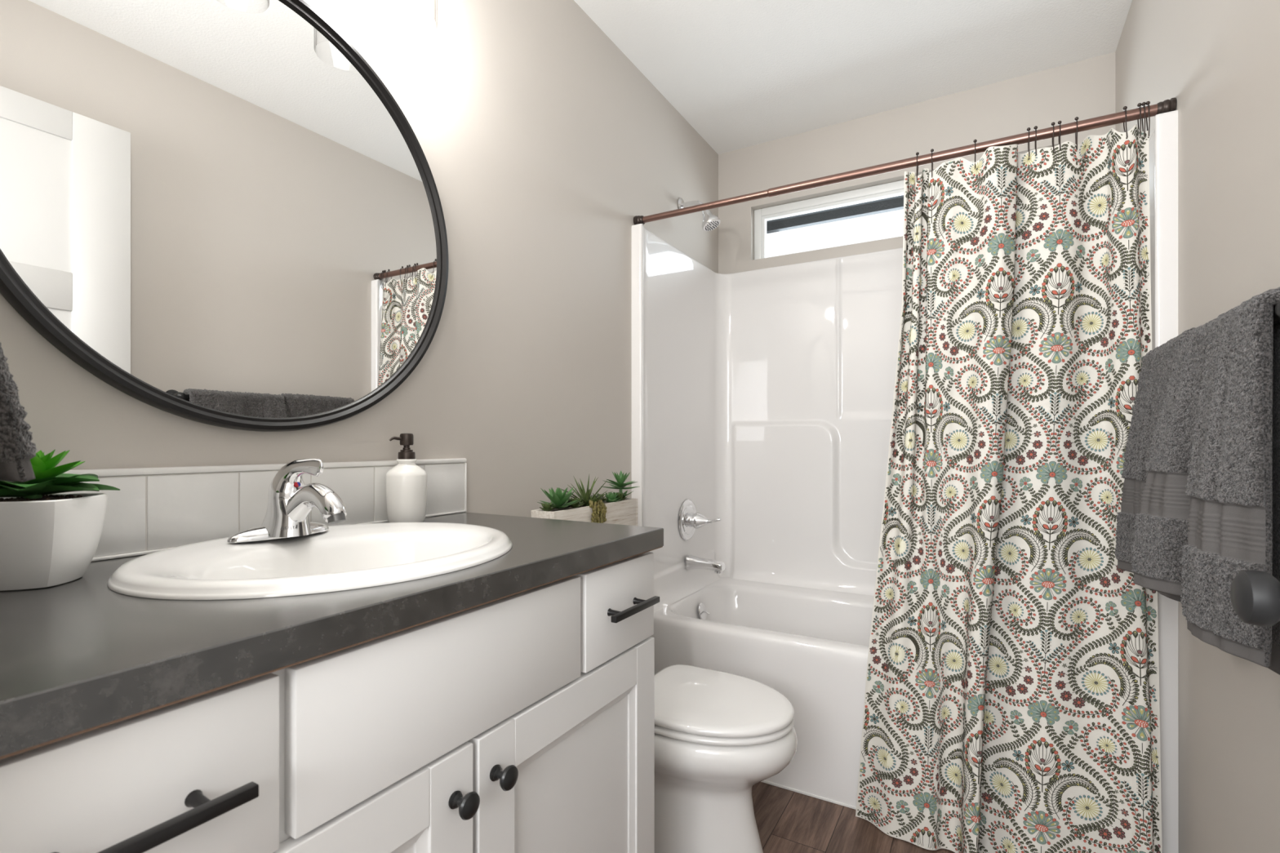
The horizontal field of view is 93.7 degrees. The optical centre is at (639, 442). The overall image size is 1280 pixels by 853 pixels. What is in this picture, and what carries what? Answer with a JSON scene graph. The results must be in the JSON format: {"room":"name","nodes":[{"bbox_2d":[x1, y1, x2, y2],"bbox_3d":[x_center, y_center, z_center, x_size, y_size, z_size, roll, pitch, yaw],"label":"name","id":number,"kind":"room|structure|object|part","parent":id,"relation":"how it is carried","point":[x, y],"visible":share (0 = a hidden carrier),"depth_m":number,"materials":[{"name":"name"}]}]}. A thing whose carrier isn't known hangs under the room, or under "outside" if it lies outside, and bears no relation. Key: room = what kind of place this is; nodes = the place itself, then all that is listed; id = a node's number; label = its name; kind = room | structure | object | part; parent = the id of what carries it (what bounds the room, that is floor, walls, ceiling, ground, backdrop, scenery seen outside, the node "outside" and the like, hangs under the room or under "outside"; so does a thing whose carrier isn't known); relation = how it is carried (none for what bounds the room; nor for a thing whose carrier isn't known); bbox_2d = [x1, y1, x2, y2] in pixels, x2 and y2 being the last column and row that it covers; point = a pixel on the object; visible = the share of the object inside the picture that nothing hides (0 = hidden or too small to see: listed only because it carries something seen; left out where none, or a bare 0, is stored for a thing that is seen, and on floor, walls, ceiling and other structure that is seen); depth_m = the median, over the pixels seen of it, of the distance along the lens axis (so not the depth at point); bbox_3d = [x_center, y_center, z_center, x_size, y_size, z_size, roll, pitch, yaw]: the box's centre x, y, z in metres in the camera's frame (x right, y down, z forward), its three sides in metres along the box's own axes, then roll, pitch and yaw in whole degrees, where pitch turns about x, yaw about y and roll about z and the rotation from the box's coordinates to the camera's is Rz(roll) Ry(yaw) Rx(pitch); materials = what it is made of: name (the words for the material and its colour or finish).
{"room":"bathroom","nodes":[
{"label":"bathroom","id":0,"kind":"room"},
{"bbox_2d":[0,493,106,591],"bbox_3d":[-0.742,0.119,0.733,0.122,0.105,0.122,0,0,-14],"label":"pot","id":1,"kind":"object","parent":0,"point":[47,540],"depth_m":0.70,"materials":[{"name":"white ceramic"}]},
{"bbox_2d":[226,458,346,542],"bbox_3d":[-0.565,0.090,0.956,0.151,0.130,0.191,0,0,-36],"label":"faucet","id":2,"kind":"object","parent":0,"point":[291,501],"visible":1,"depth_m":0.96,"materials":[{"name":"silver metal"}]},
{"bbox_3d":[-0.598,0.145,1.001,0.055,0.021,0.164,0,0,30],"label":"plate","id":3,"kind":"part","parent":2,"relation":"part of","materials":[{"name":"silver metal"}]},
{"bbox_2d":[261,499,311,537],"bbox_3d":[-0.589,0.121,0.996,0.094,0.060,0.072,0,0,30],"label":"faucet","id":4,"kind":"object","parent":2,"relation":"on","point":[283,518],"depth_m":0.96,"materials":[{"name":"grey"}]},
{"bbox_3d":[-0.553,0.059,0.975,0.125,0.067,0.054,0,0,30],"label":"lever handle","id":5,"kind":"part","parent":2,"relation":"part of","materials":[{"name":"silver metal"}]},
{"bbox_3d":[-0.527,0.106,0.960,0.163,0.085,0.036,0,0,30],"label":"spout","id":6,"kind":"part","parent":2,"relation":"part of","materials":[{"name":"silver metal"}]},
{"bbox_2d":[0,0,718,517],"bbox_3d":[-0.330,-0.146,1.797,0.120,2.492,2.899,0,0,30],"label":"wall","id":7,"kind":"structure","parent":0,"point":[542,143],"depth_m":1.61,"materials":[{"name":"grey paint"}]},
{"bbox_2d":[0,0,448,431],"bbox_3d":[-0.663,-0.423,1.072,0.030,0.807,0.807,0,0,30],"label":"round mirror","id":8,"kind":"object","parent":7,"relation":"attached to","point":[220,212],"visible":1,"depth_m":1.00,"materials":[{"name":"black mirror"}]},
{"bbox_2d":[56,457,466,561],"bbox_3d":[-0.686,0.105,1.052,0.010,0.133,1.009,0,0,30],"label":"tile backsplash","id":9,"kind":"structure","parent":7,"relation":"attached to","point":[149,513],"depth_m":1.00,"materials":[{"name":"white tile"}]},
{"bbox_3d":[-0.686,0.105,1.053,0.010,0.132,1.009,0,0,30],"label":"edge trim","id":10,"kind":"part","parent":9,"relation":"part of","materials":[{"name":"white tile"}]},
{"bbox_2d":[380,0,437,28],"bbox_3d":[-0.598,-0.971,1.034,0.180,0.258,0.600,0,0,30],"label":"vanity light","id":11,"kind":"object","parent":7,"relation":"attached to","point":[380,0],"visible":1,"depth_m":1.21,"materials":[{"name":"white metal"}]},
{"bbox_2d":[677,197,720,231],"bbox_3d":[0.250,-0.959,2.500,0.177,0.157,0.081,0,0,30],"label":"showerhead","id":12,"kind":"object","parent":7,"relation":"attached to","point":[710,221],"visible":0.88,"depth_m":2.47,"materials":[{"name":"silver metal"}]},
{"bbox_3d":[0.229,-0.985,2.512,0.118,0.059,0.019,0,0,30],"label":"shower arm","id":13,"kind":"part","parent":12,"relation":"part of","materials":[{"name":"silver metal"}]},
{"bbox_2d":[530,471,639,525],"bbox_3d":[-0.141,0.194,1.745,0.159,0.212,0.448,0,0,38],"label":"planter box","id":14,"kind":"object","parent":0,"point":[620,509],"visible":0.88,"depth_m":1.71,"materials":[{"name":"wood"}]},
{"bbox_3d":[-0.134,0.164,1.707,0.042,0.025,0.037,0,0,30],"label":"bead succulent crown","id":15,"kind":"part","parent":14,"relation":"part of","materials":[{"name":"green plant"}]},
{"bbox_2d":[573,0,1132,154],"bbox_3d":[0.086,-1.442,0.701,2.100,0.100,4.500,0,0,30],"label":"ceiling","id":16,"kind":"structure","parent":0,"point":[742,73],"depth_m":2.12,"materials":[{"name":"white paint"}]},
{"bbox_2d":[751,782,978,852],"bbox_3d":[0.099,1.150,0.723,2.100,0.100,4.550,0,0,30],"label":"floor","id":17,"kind":"structure","parent":0,"point":[788,821],"depth_m":1.71,"materials":[{"name":"brown wood"}]},
{"bbox_2d":[0,551,659,852],"bbox_3d":[-0.440,0.655,0.904,0.581,0.889,0.992,0,0,30],"label":"vanity cabinet","id":18,"kind":"object","parent":17,"relation":"on","point":[524,722],"visible":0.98,"depth_m":0.70,"materials":[{"name":"white wood"}]},
{"bbox_3d":[-0.407,0.302,0.472,0.019,0.165,0.234,0,0,30],"label":"drawer","id":19,"kind":"part","parent":18,"relation":"part of","materials":[{"name":"white wood"}]},
{"bbox_3d":[-0.383,0.300,0.458,0.036,0.014,0.158,0,0,30],"label":"bar pull","id":20,"kind":"part","parent":18,"relation":"part of","materials":[{"name":"black metal"}]},
{"bbox_2d":[0,511,663,759],"bbox_3d":[-0.448,0.191,0.914,0.560,0.038,1.009,0,0,30],"label":"countertop","id":21,"kind":"structure","parent":18,"relation":"on","point":[80,655],"depth_m":0.57,"materials":[{"name":"grey laminate"}]},
{"bbox_2d":[0,449,119,591],"bbox_3d":[-0.740,0.088,0.736,0.143,0.168,0.163,0,0,30],"label":"potted succulent","id":22,"kind":"object","parent":21,"relation":"on","point":[48,538],"visible":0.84,"depth_m":0.71,"materials":[{"name":"green plant"}]},
{"bbox_3d":[-0.742,0.054,0.733,0.019,0.030,0.019,0,0,30],"label":"stem","id":23,"kind":"part","parent":22,"relation":"part of","materials":[{"name":"green plant"}]},
{"bbox_2d":[106,522,512,599],"bbox_3d":[-0.456,0.232,0.919,0.480,0.156,0.544,0,0,30],"label":"oval sink","id":24,"kind":"object","parent":21,"relation":"in","point":[340,557],"visible":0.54,"depth_m":0.89,"materials":[{"name":"white ceramic"}]},
{"bbox_2d":[385,433,427,522],"bbox_3d":[-0.496,0.076,1.276,0.083,0.192,0.083,0,0,30],"label":"soap dispenser","id":25,"kind":"object","parent":21,"relation":"on","point":[406,482],"visible":0.96,"depth_m":1.25,"materials":[{"name":"white ceramic"}]},
{"bbox_3d":[-0.345,0.685,0.578,0.019,0.589,0.480,0,0,30],"label":"cabinet door","id":26,"kind":"part","parent":18,"relation":"part of","materials":[{"name":"white wood"}]},
{"bbox_3d":[-0.223,0.302,0.789,0.019,0.165,0.471,0,0,30],"label":"false drawer","id":27,"kind":"part","parent":18,"relation":"part of","materials":[{"name":"white wood"}]},
{"bbox_3d":[-0.219,0.448,0.745,0.032,0.032,0.032,0,0,30],"label":"round knob","id":28,"kind":"part","parent":18,"relation":"part of","materials":[{"name":"black metal"}]},
{"bbox_3d":[-0.183,0.448,0.807,0.032,0.032,0.032,0,0,30],"label":"round knob","id":29,"kind":"part","parent":18,"relation":"part of","materials":[{"name":"black metal"}]},
{"bbox_3d":[-0.100,0.685,1.002,0.019,0.589,0.481,0,0,30],"label":"cabinet door","id":30,"kind":"part","parent":18,"relation":"part of","materials":[{"name":"white wood"}]},
{"bbox_3d":[-0.039,0.302,1.107,0.019,0.165,0.236,0,0,30],"label":"drawer","id":31,"kind":"part","parent":18,"relation":"part of","materials":[{"name":"white wood"}]},
{"bbox_3d":[-0.016,0.300,1.091,0.036,0.014,0.156,0,0,30],"label":"bar pull","id":32,"kind":"part","parent":18,"relation":"part of","materials":[{"name":"black metal"}]},
{"bbox_2d":[654,664,797,852],"bbox_3d":[0.065,0.700,1.627,0.716,0.800,0.422,0,0,30],"label":"toilet","id":33,"kind":"object","parent":17,"relation":"on","point":[718,735],"visible":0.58,"depth_m":1.47,"materials":[{"name":"white ceramic"}]},
{"bbox_3d":[0.185,0.691,1.557,0.422,0.016,0.362,0,0,30],"label":"seat","id":34,"kind":"part","parent":33,"relation":"part of","materials":[{"name":"white"}]},
{"bbox_3d":[0.189,0.667,1.555,0.414,0.024,0.362,0,0,30],"label":"lid","id":35,"kind":"part","parent":33,"relation":"part of","materials":[{"name":"white"}]},
{"bbox_3d":[0.126,0.901,1.592,0.576,0.396,0.376,0,0,30],"label":"bowl","id":36,"kind":"part","parent":33,"relation":"part of","materials":[{"name":"white ceramic"}]},
{"bbox_2d":[631,110,1177,852],"bbox_3d":[0.830,0.151,2.163,1.519,1.897,0.818,0,0,30],"label":"shower","id":37,"kind":"object","parent":17,"relation":"on","point":[762,398],"visible":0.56,"depth_m":2.51,"materials":[{"name":"white plastic"}]},
{"bbox_2d":[678,499,720,540],"bbox_3d":[0.264,0.325,2.492,0.151,0.172,0.172,0,0,30],"label":"shower valve","id":38,"kind":"object","parent":37,"relation":"attached to","point":[689,520],"visible":1,"depth_m":2.48,"materials":[{"name":"silver metal"}]},
{"bbox_3d":[0.254,0.325,2.498,0.101,0.068,0.068,0,0,30],"label":"valve stem","id":39,"kind":"part","parent":38,"relation":"part of","materials":[{"name":"silver metal"}]},
{"bbox_3d":[0.305,0.321,2.470,0.058,0.025,0.024,0,0,30],"label":"lever","id":40,"kind":"part","parent":38,"relation":"part of","materials":[{"name":"silver metal"}]},
{"bbox_3d":[0.260,0.701,2.490,0.021,0.070,0.072,0,0,30],"label":"overflow plate","id":41,"kind":"part","parent":37,"relation":"part of","materials":[{"name":"silver metal"}]},
{"bbox_2d":[685,554,724,573],"bbox_3d":[0.274,0.503,2.486,0.154,0.062,0.062,0,0,30],"label":"tub spout","id":42,"kind":"object","parent":37,"relation":"attached to","point":[692,562],"visible":1,"depth_m":2.47,"materials":[{"name":"silver metal"}]},
{"bbox_2d":[633,97,1176,224],"bbox_3d":[0.641,-0.818,1.837,1.516,0.039,0.039,0,0,30],"label":"curtain rod","id":43,"kind":"object","parent":37,"relation":"attached to","point":[1167,105],"visible":0.85,"depth_m":1.72,"materials":[{"name":"orange metal"}]},
{"bbox_2d":[915,151,919,182],"bbox_3d":[0.805,-0.797,1.742,0.009,0.091,0.034,0,0,30],"label":"curtain hook","id":44,"kind":"object","parent":43,"relation":"hanging from","point":[917,153],"visible":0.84,"depth_m":1.73,"materials":[{"name":"brown metal"}]},
{"bbox_2d":[930,148,933,177],"bbox_3d":[0.838,-0.799,1.722,0.009,0.087,0.037,0,0,30],"label":"curtain hook","id":45,"kind":"object","parent":43,"relation":"hanging from","point":[931,149],"visible":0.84,"depth_m":1.71,"materials":[{"name":"brown metal"}]},
{"bbox_2d":[973,139,977,168],"bbox_3d":[0.929,-0.797,1.664,0.009,0.090,0.044,0,0,30],"label":"curtain hook","id":46,"kind":"object","parent":43,"relation":"hanging from","point":[975,141],"visible":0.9,"depth_m":1.66,"materials":[{"name":"brown metal"}]},
{"bbox_2d":[855,124,1162,852],"bbox_3d":[0.928,0.150,1.589,0.682,1.892,0.198,0,0,27],"label":"shower curtain","id":47,"kind":"object","parent":46,"relation":"hanging from","point":[1011,704],"visible":0.97,"depth_m":1.56,"materials":[{"name":"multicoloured fabric"}]},
{"bbox_2d":[1026,127,1030,156],"bbox_3d":[1.040,-0.800,1.606,0.009,0.084,0.034,0,0,30],"label":"curtain hook","id":48,"kind":"object","parent":43,"relation":"hanging from","point":[1028,128],"visible":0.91,"depth_m":1.59,"materials":[{"name":"brown metal"}]},
{"bbox_2d":[1033,125,1037,155],"bbox_3d":[1.053,-0.800,1.597,0.009,0.085,0.036,0,0,30],"label":"curtain hook","id":49,"kind":"object","parent":43,"relation":"hanging from","point":[1035,127],"visible":0.97,"depth_m":1.58,"materials":[{"name":"brown metal"}]},
{"bbox_2d":[1051,121,1055,153],"bbox_3d":[1.085,-0.798,1.577,0.009,0.089,0.039,0,0,30],"label":"curtain hook","id":50,"kind":"object","parent":43,"relation":"hanging from","point":[1053,123],"visible":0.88,"depth_m":1.57,"materials":[{"name":"brown metal"}]},
{"bbox_2d":[1057,120,1062,151],"bbox_3d":[1.098,-0.800,1.570,0.009,0.085,0.038,0,0,30],"label":"curtain hook","id":51,"kind":"object","parent":43,"relation":"hanging from","point":[1059,122],"visible":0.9,"depth_m":1.56,"materials":[{"name":"brown metal"}]},
{"bbox_2d":[1074,116,1078,150],"bbox_3d":[1.130,-0.797,1.554,0.009,0.090,0.034,0,0,30],"label":"curtain hook","id":52,"kind":"object","parent":43,"relation":"hanging from","point":[1076,118],"visible":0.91,"depth_m":1.55,"materials":[{"name":"brown metal"}]},
{"bbox_2d":[1122,106,1128,138],"bbox_3d":[1.213,-0.797,1.500,0.009,0.090,0.043,0,0,30],"label":"curtain hook","id":53,"kind":"object","parent":43,"relation":"hanging from","point":[1124,108],"visible":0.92,"depth_m":1.49,"materials":[{"name":"brown metal"}]},
{"bbox_2d":[1137,102,1141,137],"bbox_3d":[1.240,-0.798,1.490,0.009,0.089,0.034,0,0,30],"label":"curtain hook","id":54,"kind":"object","parent":43,"relation":"hanging from","point":[1139,104],"visible":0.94,"depth_m":1.48,"materials":[{"name":"brown metal"}]},
{"bbox_2d":[1141,102,1146,138],"bbox_3d":[1.247,-0.797,1.486,0.009,0.091,0.034,0,0,30],"label":"curtain hook","id":55,"kind":"object","parent":43,"relation":"hanging from","point":[1143,104],"visible":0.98,"depth_m":1.48,"materials":[{"name":"brown metal"}]},
{"bbox_2d":[1146,101,1150,137],"bbox_3d":[1.254,-0.797,1.482,0.009,0.092,0.034,0,0,30],"label":"curtain hook","id":56,"kind":"object","parent":43,"relation":"hanging from","point":[1148,103],"visible":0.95,"depth_m":1.47,"materials":[{"name":"brown metal"}]},
{"bbox_2d":[650,577,1177,852],"bbox_3d":[0.830,0.860,2.164,1.519,0.480,0.816,0,0,30],"label":"tub","id":57,"kind":"object","parent":37,"relation":"in","point":[808,642],"depth_m":1.94,"materials":[{"name":"white plastic"}]},
{"bbox_2d":[718,52,1115,274],"bbox_3d":[1.071,-0.146,2.579,1.520,2.492,0.140,0,0,30],"label":"wall","id":58,"kind":"structure","parent":0,"point":[1085,89],"depth_m":2.51,"materials":[{"name":"grey paint"}]},
{"bbox_2d":[754,179,904,259],"bbox_3d":[1.069,-0.967,2.575,1.188,0.278,0.050,0,0,30],"label":"window","id":59,"kind":"structure","parent":58,"relation":"in","point":[893,188],"depth_m":2.71,"materials":[{"name":"white plastic"}]},
{"bbox_2d":[766,195,903,233],"bbox_3d":[1.266,-1.245,2.836,2.400,0.110,0.460,0,0,30],"label":"roof eave","id":60,"kind":"object","parent":58,"relation":"attached to","point":[893,203],"visible":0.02,"depth_m":3.18,"materials":[{"name":"grey"}]},
{"bbox_2d":[1115,0,1279,852],"bbox_3d":[0.702,-0.146,0.309,0.120,2.492,4.439,0,0,30],"label":"wall","id":61,"kind":"structure","parent":0,"point":[1220,60],"depth_m":1.17,"materials":[{"name":"grey paint"}]},
{"bbox_2d":[1273,301,1279,324],"bbox_3d":[1.008,-0.168,1.036,0.078,0.056,0.756,0,0,30],"label":"towel bar","id":62,"kind":"object","parent":61,"relation":"attached to","point":[1277,311],"visible":0.12,"depth_m":0.78,"materials":[{"name":"black metal"}]},
{"bbox_2d":[1114,327,1195,601],"bbox_3d":[1.063,0.047,1.207,0.130,0.511,0.318,0,0,30],"label":"bath towel","id":63,"kind":"object","parent":62,"relation":"hanging from","point":[1154,375],"visible":0.19,"depth_m":1.30,"materials":[{"name":"grey fabric"}]},
{"bbox_2d":[1130,286,1279,675],"bbox_3d":[0.886,0.063,0.923,0.152,0.529,0.349,0,0,30],"label":"bath towel","id":64,"kind":"object","parent":62,"relation":"hanging from","point":[1210,513],"visible":0.98,"depth_m":0.85,"materials":[{"name":"grey fabric"}]},
{"bbox_3d":[0.833,-0.168,0.733,0.078,0.056,0.056,0,0,30],"label":"bar post","id":65,"kind":"part","parent":62,"relation":"part of","materials":[{"name":"black metal"}]},
{"bbox_3d":[-0.318,-0.146,0.184,1.520,2.492,0.120,0,0,30],"label":"wall","id":66,"kind":"structure","parent":0,"visible":0},
{"bbox_2d":[1230,569,1279,626],"bbox_3d":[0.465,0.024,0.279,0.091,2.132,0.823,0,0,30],"label":"door knob","id":67,"kind":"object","parent":66,"relation":"in","point":[1255,593],"depth_m":0.58,"materials":[{"name":"grey metal"}]},
{"bbox_3d":[-0.675,-0.311,0.485,0.158,0.179,0.041,0,0,30],"label":"towel ring","id":68,"kind":"object","parent":66,"relation":"attached to","visible":0},
{"bbox_2d":[0,342,36,482],"bbox_3d":[-0.644,-0.108,0.538,0.132,0.289,0.127,0,0,30],"label":"hand towel","id":69,"kind":"object","parent":68,"relation":"hanging from","point":[17,450],"visible":1,"depth_m":0.55,"materials":[{"name":"grey fabric"}]}
]}

